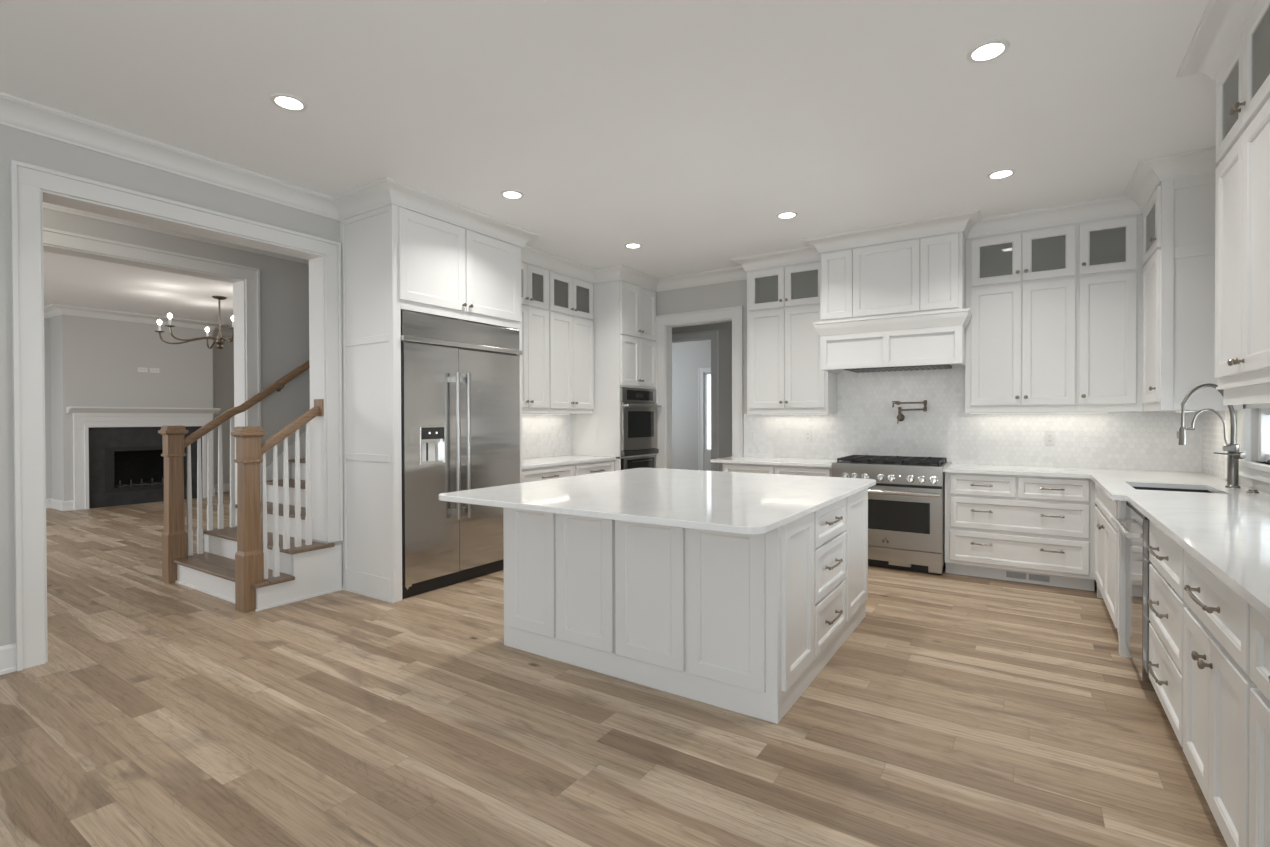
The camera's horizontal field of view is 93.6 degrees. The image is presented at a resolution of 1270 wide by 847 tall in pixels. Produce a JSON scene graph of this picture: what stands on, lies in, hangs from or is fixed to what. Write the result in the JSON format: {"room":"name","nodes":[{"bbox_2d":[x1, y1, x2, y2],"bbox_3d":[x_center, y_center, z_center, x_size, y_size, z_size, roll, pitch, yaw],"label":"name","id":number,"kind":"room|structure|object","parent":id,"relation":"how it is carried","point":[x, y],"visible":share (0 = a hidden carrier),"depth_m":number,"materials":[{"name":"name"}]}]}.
{"room":"kitchen","nodes":[
{"label":"kitchen","id":0,"kind":"room"},
{"bbox_2d":[50,314,213,500],"bbox_3d":[-8.229,-0.232,9.869,0.600,3.050,1.960,0,1,33],"label":"wall","id":1,"kind":"structure","parent":0,"point":[95,362],"depth_m":9.39,"materials":[{"name":"paint"}]},
{"bbox_2d":[138,367,147,371],"bbox_3d":[-7.987,-0.871,9.680,0.009,0.075,0.130,0,1,33],"label":"wall outlet","id":2,"kind":"object","parent":1,"relation":"attached to","point":[140,369],"visible":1,"depth_m":9.68,"materials":[{"name":"white plastic"}]},
{"bbox_2d":[150,368,159,372],"bbox_3d":[-7.899,-0.872,9.813,0.009,0.075,0.130,0,1,33],"label":"wall outlet","id":3,"kind":"object","parent":1,"relation":"attached to","point":[152,370],"visible":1,"depth_m":9.81,"materials":[{"name":"white plastic"}]},
{"bbox_2d":[44,318,234,498],"bbox_3d":[-8.800,-0.228,9.683,0.150,3.050,9.700,0,1,33],"label":"wall","id":4,"kind":"structure","parent":0,"point":[223,359],"depth_m":11.11,"materials":[{"name":"paint"}]},
{"bbox_2d":[46,498,73,510],"bbox_3d":[-9.891,1.246,7.330,0.622,0.146,4.345,0,1,33],"label":"baseboard","id":5,"kind":"structure","parent":4,"relation":"attached to","point":[57,504],"depth_m":8.97,"materials":[{"name":"paint"}]},
{"bbox_2d":[44,304,232,336],"bbox_3d":[-8.437,-1.690,9.429,0.730,0.125,9.500,0,1,33],"label":"trim","id":6,"kind":"structure","parent":4,"relation":"attached to","point":[52,310],"depth_m":9.48,"materials":[{"name":"paint"}]},
{"bbox_2d":[214,484,229,495],"bbox_3d":[-6.781,1.198,12.053,0.622,0.146,3.345,0,1,33],"label":"baseboard","id":7,"kind":"structure","parent":4,"relation":"attached to","point":[226,487],"depth_m":11.20,"materials":[{"name":"paint"}]},
{"bbox_2d":[43,208,309,466],"bbox_3d":[-4.276,-0.202,4.789,0.210,3.050,9.700,0,1,33],"label":"wall","id":8,"kind":"structure","parent":0,"point":[284,284],"depth_m":5.76,"materials":[{"name":"paint"}]},
{"bbox_2d":[43,244,245,525],"bbox_3d":[-4.506,-0.003,4.439,0.210,2.660,2.860,0,1,33],"label":"trim","id":9,"kind":"structure","parent":8,"relation":"attached to","point":[238,283],"depth_m":5.57,"materials":[{"name":"paint"}]},
{"bbox_2d":[43,227,260,496],"bbox_3d":[-4.404,-0.060,4.372,0.034,2.775,3.090,0,1,33],"label":"trim","id":10,"kind":"structure","parent":8,"relation":"attached to","point":[54,237],"depth_m":5.33,"materials":[{"name":"paint"}]},
{"bbox_2d":[43,202,308,263],"bbox_3d":[-4.691,-1.655,3.844,0.130,0.125,7.610,0,1,33],"label":"trim","id":11,"kind":"structure","parent":8,"relation":"attached to","point":[45,205],"depth_m":5.04,"materials":[{"name":"paint"}]},
{"bbox_2d":[0,125,571,645],"bbox_3d":[-3.032,-0.198,3.886,0.220,3.050,9.560,0,1,33],"label":"wall","id":12,"kind":"structure","parent":0,"point":[15,144],"depth_m":3.46,"materials":[{"name":"paint"}]},
{"bbox_2d":[0,643,16,674],"bbox_3d":[-4.414,1.277,1.591,0.022,0.146,3.902,0,1,33],"label":"baseboard","id":13,"kind":"structure","parent":12,"relation":"attached to","point":[7,652],"depth_m":3.19,"materials":[{"name":"paint"}]},
{"bbox_2d":[0,92,338,220],"bbox_3d":[-3.871,-1.645,2.306,0.130,0.125,5.743,0,1,33],"label":"trim","id":14,"kind":"structure","parent":12,"relation":"attached to","point":[18,113],"depth_m":3.67,"materials":[{"name":"paint"}]},
{"bbox_2d":[10,159,342,670],"bbox_3d":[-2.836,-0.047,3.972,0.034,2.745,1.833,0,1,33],"label":"trim","id":15,"kind":"structure","parent":12,"relation":"attached to","point":[27,181],"depth_m":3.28,"materials":[{"name":"paint"}]},
{"bbox_2d":[521,262,548,412],"bbox_3d":[-1.212,-0.926,6.115,0.380,1.638,0.648,0,1,33],"label":"upper cabinet","id":16,"kind":"object","parent":12,"relation":"attached to","point":[535,359],"visible":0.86,"depth_m":6.13,"materials":[{"name":"paint"}]},
{"bbox_2d":[521,245,594,413],"bbox_3d":[-0.993,-0.929,6.378,0.457,1.640,1.537,0,1,33],"label":"upper cabinet","id":17,"kind":"object","parent":12,"relation":"attached to","point":[570,283],"visible":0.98,"depth_m":6.57,"materials":[{"name":"paint"}]},
{"bbox_2d":[0,0,1215,328],"bbox_3d":[-2.657,-1.805,6.460,14.450,0.120,14.500,0,1,33],"label":"ceiling","id":18,"kind":"structure","parent":0,"point":[681,130],"depth_m":3.22,"materials":[{"name":"paint"}]},
{"bbox_2d":[155,296,233,348],"bbox_3d":[-5.752,-1.391,8.262,1.490,0.720,1.422,0,1,33],"label":"chandelier","id":19,"kind":"object","parent":18,"relation":"hanging from","point":[219,340],"visible":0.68,"depth_m":8.13,"materials":[{"name":"metal"}]},
{"bbox_2d":[270,93,307,111],"bbox_3d":[-1.854,-1.718,3.198,0.176,0.006,0.176,0,1,33],"label":"recessed light","id":20,"kind":"object","parent":18,"relation":"in","point":[284,101],"visible":1,"depth_m":3.19,"materials":[{"name":"paint"}]},
{"bbox_2d":[500,190,523,198],"bbox_3d":[-0.930,-1.731,4.518,0.176,0.006,0.176,0,1,33],"label":"recessed light","id":21,"kind":"object","parent":18,"relation":"in","point":[509,194],"visible":1,"depth_m":4.51,"materials":[{"name":"paint"}]},
{"bbox_2d":[624,243,641,247],"bbox_3d":[-0.018,-1.745,5.859,0.176,0.006,0.176,0,1,33],"label":"recessed light","id":22,"kind":"object","parent":18,"relation":"in","point":[628,245],"visible":1,"depth_m":5.85,"materials":[{"name":"paint"}]},
{"bbox_2d":[776,211,797,218],"bbox_3d":[1.272,-1.742,4.994,0.176,0.006,0.176,0,1,33],"label":"recessed light","id":23,"kind":"object","parent":18,"relation":"in","point":[789,214],"visible":1,"depth_m":4.99,"materials":[{"name":"paint"}]},
{"bbox_2d":[966,39,1009,62],"bbox_3d":[1.637,-1.725,2.767,0.176,0.006,0.176,0,1,33],"label":"recessed light","id":24,"kind":"object","parent":18,"relation":"in","point":[986,51],"visible":1,"depth_m":2.76,"materials":[{"name":"paint"}]},
{"bbox_2d":[986,169,1015,179],"bbox_3d":[2.555,-1.739,4.166,0.176,0.006,0.176,0,1,33],"label":"recessed light","id":25,"kind":"object","parent":18,"relation":"in","point":[1003,173],"visible":1,"depth_m":4.16,"materials":[{"name":"paint"}]},
{"bbox_2d":[0,491,1227,846],"bbox_3d":[-2.647,1.365,6.486,14.450,0.120,14.500,0,1,33],"label":"floor","id":26,"kind":"structure","parent":0,"point":[960,710],"depth_m":2.56,"materials":[{"name":"brown wood"}]},
{"bbox_2d":[66,406,220,509],"bbox_3d":[-8.062,0.516,9.815,0.640,1.555,1.970,0,1,33],"label":"fireplace","id":27,"kind":"object","parent":26,"relation":"on","point":[118,460],"visible":0.8,"depth_m":9.56,"materials":[{"name":"paint"}]},
{"bbox_2d":[66,406,220,413],"bbox_3d":[-7.877,-0.214,9.685,0.190,0.095,1.970,0,1,33],"label":"mantel shelf","id":28,"kind":"object","parent":27,"relation":"attached to","point":[70,409],"depth_m":9.53,"materials":[{"name":"paint"}]},
{"bbox_2d":[173,431,342,610],"bbox_3d":[-2.670,0.147,5.600,1.578,2.331,2.385,0,1,33],"label":"staircase","id":29,"kind":"structure","parent":26,"relation":"on","point":[315,569],"depth_m":4.67,"materials":[{"name":"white wood"}]},
{"bbox_2d":[158,360,309,582],"bbox_3d":[-3.377,0.048,5.807,0.175,2.529,2.050,0,1,32],"label":"balustrade","id":30,"kind":"object","parent":29,"relation":"on","point":[176,543],"visible":0.88,"depth_m":5.08,"materials":[{"name":"brown wood"}]},
{"bbox_2d":[231,399,323,612],"bbox_3d":[-2.632,0.566,4.437,0.160,1.510,0.598,0,1,33],"label":"balustrade","id":31,"kind":"object","parent":29,"relation":"on","point":[251,559],"visible":1,"depth_m":4.26,"materials":[{"name":"brown wood"}]},
{"bbox_2d":[333,177,541,602],"bbox_3d":[-1.636,-0.212,5.088,0.810,3.050,1.597,0,1,33],"label":"tall cabinet","id":32,"kind":"object","parent":26,"relation":"on","point":[404,247],"visible":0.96,"depth_m":4.60,"materials":[{"name":"paint"}]},
{"bbox_2d":[401,310,521,598],"bbox_3d":[-1.623,0.230,5.111,0.728,2.165,1.242,0,1,33],"label":"refrigerator","id":33,"kind":"object","parent":26,"relation":"on","point":[460,414],"visible":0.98,"depth_m":4.82,"materials":[{"name":"metal"}]},
{"bbox_2d":[421,439,439,442],"bbox_3d":[-1.601,0.135,4.650,0.036,0.027,0.173,0,1,33],"label":"water dispenser","id":34,"kind":"object","parent":33,"relation":"attached to","point":[422,440],"depth_m":4.64,"materials":[{"name":"metal"}]},
{"bbox_2d":[522,464,573,482],"bbox_3d":[-1.085,0.862,6.019,0.662,0.884,0.803,0,1,33],"label":"base cabinet","id":35,"kind":"object","parent":26,"relation":"on","point":[559,471],"visible":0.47,"depth_m":5.84,"materials":[{"name":"paint"}]},
{"bbox_2d":[522,455,615,468],"bbox_3d":[-0.904,0.401,6.333,0.644,0.030,1.533,0,1,33],"label":"countertop","id":36,"kind":"structure","parent":35,"relation":"on","point":[570,459],"depth_m":6.27,"materials":[{"name":"white stone"}]},
{"bbox_2d":[573,460,613,475],"bbox_3d":[-0.662,0.855,6.660,0.662,0.884,0.728,0,1,33],"label":"base cabinet","id":37,"kind":"object","parent":26,"relation":"on","point":[608,465],"visible":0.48,"depth_m":6.46,"materials":[{"name":"paint"}]},
{"bbox_2d":[572,264,658,470],"bbox_3d":[-0.230,-0.233,7.206,0.830,3.050,0.933,0,1,33],"label":"oven tower","id":38,"kind":"object","parent":26,"relation":"on","point":[624,297],"depth_m":6.92,"materials":[{"name":"paint"}]},
{"bbox_2d":[620,387,661,455],"bbox_3d":[-0.143,-0.022,7.227,0.654,0.783,0.752,0,1,33],"label":"wall oven","id":39,"kind":"object","parent":38,"relation":"in","point":[639,434],"visible":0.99,"depth_m":7.04,"materials":[{"name":"metal"}]},
{"bbox_2d":[503,488,867,723],"bbox_3d":[0.410,0.876,3.781,1.754,0.884,1.722,0,1,33],"label":"kitchen island","id":40,"kind":"object","parent":26,"relation":"on","point":[740,623],"visible":0.95,"depth_m":3.00,"materials":[{"name":"paint"}]},
{"bbox_2d":[439,468,875,534],"bbox_3d":[0.275,0.417,3.825,1.985,0.032,2.235,0,1,33],"label":"island countertop","id":41,"kind":"structure","parent":40,"relation":"on","point":[719,501],"depth_m":3.34,"materials":[{"name":"white stone"}]},
{"bbox_2d":[723,463,831,476],"bbox_3d":[1.547,0.853,6.188,1.142,0.884,0.667,0,1,33],"label":"base cabinet","id":42,"kind":"object","parent":26,"relation":"on","point":[727,467],"visible":0.02,"depth_m":5.92,"materials":[{"name":"paint"}]},
{"bbox_2d":[711,456,841,466],"bbox_3d":[1.504,0.395,6.227,1.266,0.030,0.649,0,1,33],"label":"countertop","id":43,"kind":"structure","parent":42,"relation":"on","point":[736,459],"depth_m":6.11,"materials":[{"name":"white stone"}]},
{"bbox_2d":[832,455,950,574],"bbox_3d":[2.392,0.808,5.576,0.928,0.978,0.759,0,1,33],"label":"range","id":44,"kind":"object","parent":26,"relation":"on","point":[906,503],"visible":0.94,"depth_m":5.24,"materials":[{"name":"metal"}]},
{"bbox_2d":[832,462,950,468],"bbox_3d":[2.411,0.375,5.604,0.928,0.020,0.684,0,1,33],"label":"cooktop","id":45,"kind":"object","parent":44,"relation":"in","point":[841,465],"depth_m":5.35,"materials":[{"name":"metal"}]},
{"bbox_2d":[945,472,1094,590],"bbox_3d":[3.240,0.857,5.073,1.028,0.884,0.667,0,1,33],"label":"base cabinet","id":46,"kind":"object","parent":26,"relation":"on","point":[1040,530],"visible":0.97,"depth_m":4.82,"materials":[{"name":"paint"}]},
{"bbox_2d":[1007,571,1047,581],"bbox_3d":[3.199,1.248,4.862,0.292,0.050,0.002,0,1,33],"label":"vent grille","id":47,"kind":"object","parent":46,"relation":"attached to","point":[1018,576],"depth_m":4.87,"materials":[{"name":"metal"}]},
{"bbox_2d":[1095,483,1131,657],"bbox_3d":[3.396,0.867,3.786,0.734,0.884,1.425,0,1,33],"label":"base cabinet","id":48,"kind":"object","parent":26,"relation":"on","point":[1110,542],"visible":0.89,"depth_m":3.66,"materials":[{"name":"paint"}]},
{"bbox_2d":[1111,502,1151,682],"bbox_3d":[2.806,0.876,2.954,0.652,0.882,0.592,0,1,33],"label":"dishwasher","id":49,"kind":"object","parent":26,"relation":"on","point":[1136,531],"visible":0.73,"depth_m":2.98,"materials":[{"name":"metal"}]},
{"bbox_2d":[1147,521,1189,746],"bbox_3d":[2.474,0.881,2.363,0.662,0.884,0.742,0,1,33],"label":"base cabinet","id":50,"kind":"object","parent":26,"relation":"on","point":[1166,602],"visible":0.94,"depth_m":2.48,"materials":[{"name":"paint"}]},
{"bbox_2d":[1183,550,1258,846],"bbox_3d":[2.054,0.888,1.726,0.662,0.884,0.785,0,1,33],"label":"base cabinet","id":51,"kind":"object","parent":26,"relation":"on","point":[1217,683],"visible":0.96,"depth_m":1.82,"materials":[{"name":"paint"}]},
{"bbox_2d":[1249,606,1269,846],"bbox_3d":[1.591,0.895,1.022,0.662,0.884,0.900,0,1,33],"label":"base cabinet","id":52,"kind":"object","parent":26,"relation":"on","point":[1259,734],"visible":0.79,"depth_m":1.49,"materials":[{"name":"paint"}]},
{"bbox_2d":[943,464,1269,620],"bbox_3d":[2.324,0.418,3.036,1.751,0.030,5.079,0,1,33],"label":"countertop","id":53,"kind":"structure","parent":52,"relation":"on","point":[1227,530],"depth_m":2.71,"materials":[{"name":"white stone"}]},
{"bbox_2d":[1126,487,1213,503],"bbox_3d":[3.331,0.517,3.697,0.434,0.183,0.534,0,1,33],"label":"sink","id":54,"kind":"object","parent":53,"relation":"in","point":[1140,488],"visible":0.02,"depth_m":3.89,"materials":[{"name":"metal"}]},
{"bbox_2d":[1177,383,1245,487],"bbox_3d":[3.552,0.073,3.681,0.323,0.642,0.096,0,0,10],"label":"faucet","id":55,"kind":"object","parent":53,"relation":"on","point":[1233,454],"visible":0.97,"depth_m":3.67,"materials":[{"name":"silver metal"}]},
{"bbox_2d":[1246,489,1258,492],"bbox_3d":[3.541,0.387,3.420,0.051,0.020,0.051,0,1,33],"label":"switch","id":56,"kind":"object","parent":53,"relation":"on","point":[1249,490],"visible":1,"depth_m":3.41,"materials":[{"name":"silver metal"}]},
{"bbox_2d":[672,340,710,470],"bbox_3d":[3.048,-0.262,9.449,7.900,3.050,0.140,0,1,33],"label":"wall","id":57,"kind":"structure","parent":0,"point":[687,357],"depth_m":10.75,"materials":[{"name":"paint"}]},
{"bbox_2d":[698,367,710,469],"bbox_3d":[1.431,0.138,10.413,0.710,2.245,0.034,0,1,33],"label":"trim","id":58,"kind":"structure","parent":57,"relation":"attached to","point":[701,371],"depth_m":10.58,"materials":[{"name":"paint"}]},
{"bbox_2d":[704,372,710,450],"bbox_3d":[1.476,-0.205,10.479,0.540,1.390,0.070,0,1,33],"label":"window","id":59,"kind":"structure","parent":57,"relation":"in","point":[705,374],"depth_m":10.61,"materials":[{"name":"glass"}]},
{"bbox_2d":[672,322,731,470],"bbox_3d":[2.878,-0.246,7.645,6.200,3.050,0.140,0,1,33],"label":"wall","id":60,"kind":"structure","parent":0,"point":[724,329],"depth_m":8.61,"materials":[{"name":"paint"}]},
{"bbox_2d":[672,330,718,470],"bbox_3d":[0.693,-0.041,8.982,1.220,2.630,0.034,0,1,33],"label":"trim","id":61,"kind":"structure","parent":60,"relation":"attached to","point":[713,334],"depth_m":8.68,"materials":[{"name":"paint"}]},
{"bbox_2d":[656,265,1201,505],"bbox_3d":[2.016,-0.233,6.363,5.930,3.050,0.150,0,1,33],"label":"wall","id":62,"kind":"structure","parent":0,"point":[865,420],"depth_m":5.69,"materials":[{"name":"stone"}]},
{"bbox_2d":[655,306,742,468],"bbox_3d":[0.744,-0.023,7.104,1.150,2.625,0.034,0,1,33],"label":"trim","id":63,"kind":"structure","parent":62,"relation":"attached to","point":[736,313],"depth_m":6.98,"materials":[{"name":"paint"}]},
{"bbox_2d":[656,266,746,291],"bbox_3d":[0.788,-1.697,7.001,1.350,0.125,0.130,0,1,33],"label":"trim","id":64,"kind":"structure","parent":62,"relation":"attached to","point":[733,273],"depth_m":7.00,"materials":[{"name":"paint"}]},
{"bbox_2d":[731,246,836,413],"bbox_3d":[1.565,-0.929,6.293,0.990,1.655,0.470,0,1,33],"label":"upper cabinet","id":65,"kind":"object","parent":62,"relation":"attached to","point":[785,376],"visible":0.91,"depth_m":6.17,"materials":[{"name":"paint"}]},
{"bbox_2d":[760,414,826,414],"bbox_3d":[1.684,-0.097,6.359,0.720,0.008,0.035,0,1,33],"label":"light","id":66,"kind":"object","parent":65,"relation":"attached to","point":[760,414],"visible":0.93,"depth_m":6.34,"materials":[{"name":"white plastic"}]},
{"bbox_2d":[805,431,811,441],"bbox_3d":[1.851,0.137,6.380,0.072,0.116,0.009,0,1,33],"label":"wall outlet","id":67,"kind":"object","parent":62,"relation":"attached to","point":[808,434],"visible":1,"depth_m":6.37,"materials":[{"name":"white plastic"}]},
{"bbox_2d":[803,209,980,373],"bbox_3d":[2.400,-1.128,5.573,1.455,1.250,0.728,0,1,33],"label":"range hood","id":68,"kind":"object","parent":62,"relation":"attached to","point":[892,296],"visible":0.95,"depth_m":5.34,"materials":[{"name":"paint"}]},
{"bbox_2d":[892,400,926,423],"bbox_3d":[2.663,-0.109,5.786,0.307,0.229,0.106,0,1,33],"label":"pot filler","id":69,"kind":"object","parent":62,"relation":"attached to","point":[900,417],"visible":1,"depth_m":5.80,"materials":[{"name":"metal"}]},
{"bbox_2d":[965,223,1077,412],"bbox_3d":[3.333,-0.924,5.174,0.799,1.653,0.390,0,1,33],"label":"upper cabinet","id":70,"kind":"object","parent":62,"relation":"attached to","point":[1021,287],"visible":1,"depth_m":5.05,"materials":[{"name":"paint"}]},
{"bbox_2d":[1045,432,1054,444],"bbox_3d":[3.625,0.132,5.212,0.072,0.116,0.009,0,1,33],"label":"wall outlet","id":71,"kind":"object","parent":62,"relation":"attached to","point":[1049,436],"visible":1,"depth_m":5.21,"materials":[{"name":"white plastic"}]},
{"bbox_2d":[967,195,1142,411],"bbox_3d":[3.481,-0.924,5.030,1.209,1.655,0.467,0,1,33],"label":"upper cabinet","id":72,"kind":"object","parent":62,"relation":"attached to","point":[1110,230],"visible":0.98,"depth_m":4.74,"materials":[{"name":"paint"}]},
{"bbox_2d":[970,412,1109,413],"bbox_3d":[3.480,-0.092,5.176,1.000,0.008,0.035,0,1,33],"label":"light","id":73,"kind":"object","parent":72,"relation":"attached to","point":[1011,412],"visible":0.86,"depth_m":5.14,"materials":[{"name":"white plastic"}]},
{"bbox_2d":[1202,403,1269,493],"bbox_3d":[1.930,-0.186,0.703,0.170,3.050,9.700,0,1,33],"label":"wall","id":74,"kind":"structure","parent":0,"point":[1213,440],"depth_m":4.25,"materials":[{"name":"stone"}]},
{"bbox_2d":[1124,146,1242,410],"bbox_3d":[3.805,-0.918,4.173,0.536,1.655,0.870,0,1,33],"label":"upper cabinet","id":75,"kind":"object","parent":74,"relation":"attached to","point":[1174,194],"visible":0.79,"depth_m":3.94,"materials":[{"name":"paint"}]},
{"bbox_2d":[1176,0,1269,404],"bbox_3d":[2.369,-0.901,1.990,0.536,1.645,2.005,0,1,33],"label":"upper cabinet","id":76,"kind":"object","parent":74,"relation":"attached to","point":[1230,43],"visible":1,"depth_m":2.42,"materials":[{"name":"paint"}]},
{"bbox_2d":[1225,409,1269,483],"bbox_3d":[3.226,0.153,2.751,0.155,0.470,3.160,0,1,33],"label":"trim","id":77,"kind":"structure","parent":74,"relation":"attached to","point":[1248,468],"depth_m":3.69,"materials":[{"name":"paint"}]},
{"bbox_2d":[1258,408,1269,462],"bbox_3d":[3.147,0.082,2.575,0.114,0.325,2.560,0,1,33],"label":"window","id":78,"kind":"structure","parent":74,"relation":"in","point":[1264,413],"depth_m":3.61,"materials":[{"name":"glass"}]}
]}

